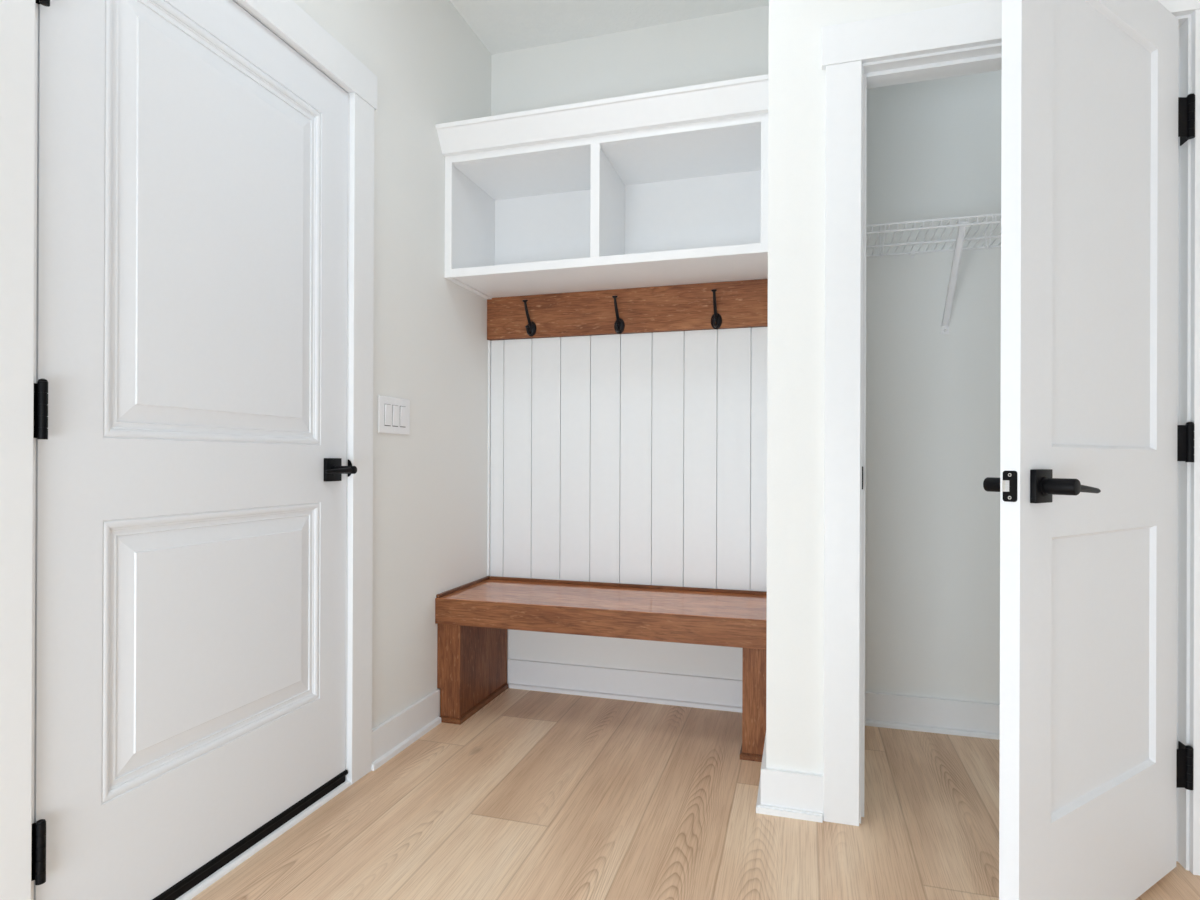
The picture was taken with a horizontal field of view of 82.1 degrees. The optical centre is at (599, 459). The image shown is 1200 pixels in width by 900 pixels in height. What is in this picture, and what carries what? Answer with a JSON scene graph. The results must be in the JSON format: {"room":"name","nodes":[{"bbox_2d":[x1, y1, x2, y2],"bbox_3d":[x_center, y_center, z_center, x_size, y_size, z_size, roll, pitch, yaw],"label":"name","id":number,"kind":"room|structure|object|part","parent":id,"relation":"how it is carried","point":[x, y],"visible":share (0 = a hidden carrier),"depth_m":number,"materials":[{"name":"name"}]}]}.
{"room":"mudroom","nodes":[
{"label":"mudroom","id":0,"kind":"room"},
{"bbox_2d":[293,0,490,728],"bbox_3d":[-1.081,-0.403,1.214,0.120,2.760,4.052,0,0,17],"label":"wall","id":1,"kind":"structure","parent":0,"point":[430,342],"depth_m":2.46,"materials":[{"name":"paint"}]},
{"bbox_2d":[0,0,376,899],"bbox_3d":[-0.936,-0.119,1.667,0.141,2.195,1.121,0,0,17],"label":"door frame","id":2,"kind":"structure","parent":1,"relation":"attached to","point":[288,21],"depth_m":1.21,"materials":[{"name":"white wood"}]},
{"bbox_3d":[-1.022,-0.067,1.172,0.018,2.089,0.100,0,0,16],"label":"casing","id":3,"kind":"part","parent":2,"relation":"part of","materials":[{"name":"paint"}]},
{"bbox_3d":[-0.875,-1.163,1.651,0.021,0.106,1.121,0,0,16],"label":"head casing","id":4,"kind":"part","parent":2,"relation":"part of","materials":[{"name":"paint"}]},
{"bbox_3d":[-0.738,-0.065,2.130,0.018,2.089,0.100,0,0,16],"label":"casing","id":5,"kind":"part","parent":2,"relation":"part of","materials":[{"name":"paint"}]},
{"bbox_2d":[31,0,356,899],"bbox_3d":[-0.871,-0.068,1.646,0.126,2.074,0.893,0,0,17],"label":"door","id":6,"kind":"structure","parent":1,"relation":"in","point":[190,432],"depth_m":1.53,"materials":[{"name":"paint"}]},
{"bbox_3d":[-0.731,0.029,1.932,0.017,0.016,0.119,0,0,16],"label":"lever","id":7,"kind":"part","parent":6,"relation":"part of","materials":[{"name":"black metal"}]},
{"bbox_2d":[378,395,409,434],"bbox_3d":[-0.686,-0.148,2.311,0.013,0.123,0.183,0,0,17],"label":"light switch","id":8,"kind":"object","parent":1,"relation":"attached to","point":[393,413],"visible":1,"depth_m":2.30,"materials":[{"name":"plastic"}]},
{"bbox_2d":[372,689,440,770],"bbox_3d":[-0.663,0.921,2.381,0.026,0.119,0.430,0,0,17],"label":"baseboard","id":9,"kind":"structure","parent":1,"relation":"attached to","point":[391,737],"depth_m":2.36,"materials":[{"name":"paint"}]},
{"bbox_3d":[-0.658,0.970,2.374,0.012,0.021,0.420,0,0,16],"label":"shoe molding","id":10,"kind":"part","parent":9,"relation":"part of","materials":[{"name":"paint"}]},
{"bbox_2d":[450,0,768,54],"bbox_3d":[1.246,-1.825,0.528,4.962,0.100,4.052,0,0,17],"label":"ceiling","id":11,"kind":"structure","parent":0,"point":[502,26],"depth_m":2.76,"materials":[{"name":"paint"}]},
{"bbox_2d":[191,687,1199,899],"bbox_3d":[1.236,0.985,0.524,4.962,0.001,4.052,0,0,17],"label":"floor","id":12,"kind":"structure","parent":0,"point":[536,795],"depth_m":1.85,"materials":[{"name":"brown wood"}]},
{"bbox_2d":[435,576,766,761],"bbox_3d":[0.032,0.745,2.619,1.221,0.476,0.450,0,0,17],"label":"bench","id":13,"kind":"object","parent":12,"relation":"on","point":[473,619],"visible":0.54,"depth_m":2.52,"materials":[{"name":"brown wood"}]},
{"bbox_3d":[-0.499,0.972,2.773,0.089,0.020,0.431,0,0,16],"label":"shoe molding","id":14,"kind":"part","parent":13,"relation":"part of","materials":[{"name":"brown wood"}]},
{"bbox_3d":[0.033,0.529,2.619,1.221,0.020,0.443,0,0,16],"label":"seat","id":15,"kind":"part","parent":13,"relation":"part of","materials":[{"name":"brown wood"}]},
{"bbox_3d":[0.561,0.975,2.459,0.086,0.020,0.431,0,0,16],"label":"shoe molding","id":16,"kind":"part","parent":13,"relation":"part of","materials":[{"name":"brown wood"}]},
{"bbox_2d":[491,5,1001,703],"bbox_3d":[1.857,-0.390,2.394,4.842,2.760,0.120,0,0,17],"label":"wall","id":17,"kind":"structure","parent":0,"point":[933,149],"depth_m":2.54,"materials":[{"name":"paint"}]},
{"bbox_2d":[436,74,767,298],"bbox_3d":[0.039,-0.971,2.623,1.221,0.555,0.474,0,0,17],"label":"cubby shelf","id":18,"kind":"object","parent":17,"relation":"attached to","point":[667,187],"visible":0.87,"depth_m":2.63,"materials":[{"name":"paint"}]},
{"bbox_3d":[-0.523,-0.932,2.836,0.024,0.473,0.385,0,0,16],"label":"panel","id":19,"kind":"part","parent":18,"relation":"part of","materials":[{"name":"paint"}]},
{"bbox_3d":[-0.018,-1.203,2.430,1.221,0.092,0.070,0,0,16],"label":"crown molding","id":20,"kind":"part","parent":18,"relation":"part of","materials":[{"name":"paint"}]},
{"bbox_3d":[0.049,-1.141,2.667,1.167,0.020,0.384,0,0,16],"label":"panel","id":21,"kind":"part","parent":18,"relation":"part of","materials":[{"name":"paint"}]},
{"bbox_3d":[0.048,-0.713,2.667,1.167,0.025,0.384,0,0,16],"label":"panel","id":22,"kind":"part","parent":18,"relation":"part of","materials":[{"name":"paint"}]},
{"bbox_3d":[0.101,-0.928,2.844,1.167,0.405,0.006,0,0,16],"label":"panel","id":23,"kind":"part","parent":18,"relation":"part of","materials":[{"name":"paint"}]},
{"bbox_3d":[0.623,-0.928,2.497,0.030,0.473,0.385,0,0,16],"label":"panel","id":24,"kind":"part","parent":18,"relation":"part of","materials":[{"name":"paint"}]},
{"bbox_2d":[508,659,741,712],"bbox_3d":[0.096,0.924,2.837,1.034,0.119,0.026,0,0,17],"label":"baseboard","id":25,"kind":"structure","parent":17,"relation":"attached to","point":[722,694],"depth_m":2.83,"materials":[{"name":"paint"}]},
{"bbox_3d":[0.093,0.975,2.830,1.010,0.018,0.012,0,0,16],"label":"shoe molding","id":26,"kind":"part","parent":25,"relation":"part of","materials":[{"name":"paint"}]},
{"bbox_2d":[487,279,767,340],"bbox_3d":[0.100,-0.609,2.833,1.221,0.180,0.036,0,0,17],"label":"board","id":27,"kind":"object","parent":17,"relation":"attached to","point":[744,303],"visible":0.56,"depth_m":2.80,"materials":[{"name":"brown wood"}]},
{"bbox_2d":[522,300,536,336],"bbox_3d":[-0.303,-0.594,2.890,0.045,0.139,0.084,0,0,17],"label":"coat hook","id":28,"kind":"object","parent":27,"relation":"attached to","point":[531,328],"visible":1,"depth_m":2.90,"materials":[{"name":"black metal"}]},
{"bbox_3d":[-0.303,-0.614,2.888,0.022,0.099,0.079,0,0,16],"label":"arm","id":29,"kind":"part","parent":28,"relation":"part of","materials":[{"name":"black metal"}]},
{"bbox_3d":[-0.293,-0.557,2.924,0.045,0.065,0.014,0,0,16],"label":"plate","id":30,"kind":"part","parent":28,"relation":"part of","materials":[{"name":"black metal"}]},
{"bbox_2d":[612,296,624,333],"bbox_3d":[0.068,-0.585,2.780,0.045,0.139,0.084,0,0,17],"label":"coat hook","id":31,"kind":"object","parent":27,"relation":"attached to","point":[619,325],"visible":1,"depth_m":2.79,"materials":[{"name":"black metal"}]},
{"bbox_3d":[0.067,-0.604,2.778,0.022,0.099,0.079,0,0,16],"label":"arm","id":32,"kind":"part","parent":31,"relation":"part of","materials":[{"name":"black metal"}]},
{"bbox_3d":[0.078,-0.547,2.814,0.045,0.065,0.014,0,0,16],"label":"plate","id":33,"kind":"part","parent":31,"relation":"part of","materials":[{"name":"black metal"}]},
{"bbox_2d":[711,289,721,328],"bbox_3d":[0.445,-0.582,2.669,0.045,0.139,0.084,0,0,17],"label":"coat hook","id":34,"kind":"object","parent":27,"relation":"attached to","point":[716,319],"visible":1,"depth_m":2.68,"materials":[{"name":"black metal"}]},
{"bbox_3d":[0.445,-0.602,2.666,0.022,0.099,0.079,0,0,16],"label":"arm","id":35,"kind":"part","parent":34,"relation":"part of","materials":[{"name":"black metal"}]},
{"bbox_3d":[0.455,-0.545,2.702,0.045,0.065,0.014,0,0,16],"label":"plate","id":36,"kind":"part","parent":34,"relation":"part of","materials":[{"name":"black metal"}]},
{"bbox_2d":[487,327,767,591],"bbox_3d":[0.099,0.001,2.837,1.220,1.038,0.026,0,0,17],"label":"panel","id":37,"kind":"object","parent":17,"relation":"attached to","point":[634,458],"visible":0.92,"depth_m":2.82,"materials":[{"name":"paint"}]},
{"bbox_2d":[865,692,999,739],"bbox_3d":[1.432,0.929,2.441,1.335,0.119,0.026,0,0,17],"label":"baseboard","id":38,"kind":"structure","parent":17,"relation":"attached to","point":[894,711],"depth_m":2.50,"materials":[{"name":"paint"}]},
{"bbox_3d":[1.430,0.979,2.434,1.335,0.018,0.012,0,0,16],"label":"shoe molding","id":39,"kind":"part","parent":38,"relation":"part of","materials":[{"name":"paint"}]},
{"bbox_2d":[866,213,1000,334],"bbox_3d":[1.396,-0.619,2.304,1.327,0.326,0.315,0,0,17],"label":"wire shelf","id":40,"kind":"object","parent":17,"relation":"attached to","point":[961,237],"visible":0.41,"depth_m":2.34,"materials":[{"name":"metal"}]},
{"bbox_3d":[1.397,-0.766,2.303,1.327,0.031,0.305,0,0,16],"label":"rail","id":41,"kind":"part","parent":40,"relation":"part of","materials":[{"name":"white metal"}]},
{"bbox_3d":[1.254,-0.476,2.509,0.028,0.040,0.003,0,0,16],"label":"foot plate","id":42,"kind":"part","parent":40,"relation":"part of","materials":[{"name":"white metal"}]},
{"bbox_2d":[766,0,980,774],"bbox_3d":[2.259,-0.390,1.811,3.500,2.760,0.769,0,0,17],"label":"wall","id":43,"kind":"structure","parent":0,"point":[796,78],"depth_m":1.92,"materials":[{"name":"paint"}]},
{"bbox_2d":[756,735,822,822],"bbox_3d":[0.569,0.925,2.060,0.179,0.119,0.344,0,0,17],"label":"baseboard","id":44,"kind":"structure","parent":43,"relation":"attached to","point":[781,793],"depth_m":1.91,"materials":[{"name":"paint"}]},
{"bbox_3d":[0.567,0.974,2.056,0.177,0.021,0.335,0,0,16],"label":"shoe molding","id":45,"kind":"part","parent":44,"relation":"part of","materials":[{"name":"paint"}]},
{"bbox_2d":[821,0,1199,875],"bbox_3d":[1.077,-0.097,1.814,0.951,2.166,0.146,0,0,17],"label":"door frame","id":46,"kind":"structure","parent":43,"relation":"attached to","point":[857,57],"depth_m":1.86,"materials":[{"name":"paint"}]},
{"bbox_3d":[0.659,-0.045,1.874,0.092,2.060,0.018,0,0,16],"label":"casing","id":47,"kind":"part","parent":46,"relation":"part of","materials":[{"name":"paint"}]},
{"bbox_3d":[1.063,-1.127,1.756,0.951,0.106,0.020,0,0,16],"label":"head casing","id":48,"kind":"part","parent":46,"relation":"part of","materials":[{"name":"paint"}]},
{"bbox_3d":[1.461,-0.043,1.637,0.092,2.060,0.018,0,0,16],"label":"casing","id":49,"kind":"part","parent":46,"relation":"part of","materials":[{"name":"paint"}]},
{"bbox_2d":[983,0,1194,899],"bbox_3d":[1.097,-0.042,1.449,0.803,2.020,0.166,0,0,-28],"label":"door","id":50,"kind":"structure","parent":43,"relation":"in","point":[1092,767],"depth_m":1.42,"materials":[{"name":"paint"}]},
{"bbox_3d":[0.752,0.048,1.264,0.002,0.057,0.025,0,0,-33],"label":"latch plate","id":51,"kind":"part","parent":50,"relation":"part of","materials":[{"name":"black metal"}]},
{"bbox_3d":[0.896,0.052,1.269,0.119,0.022,0.022,0,0,-29],"label":"lever","id":52,"kind":"part","parent":50,"relation":"part of","materials":[{"name":"black metal"}]}
]}

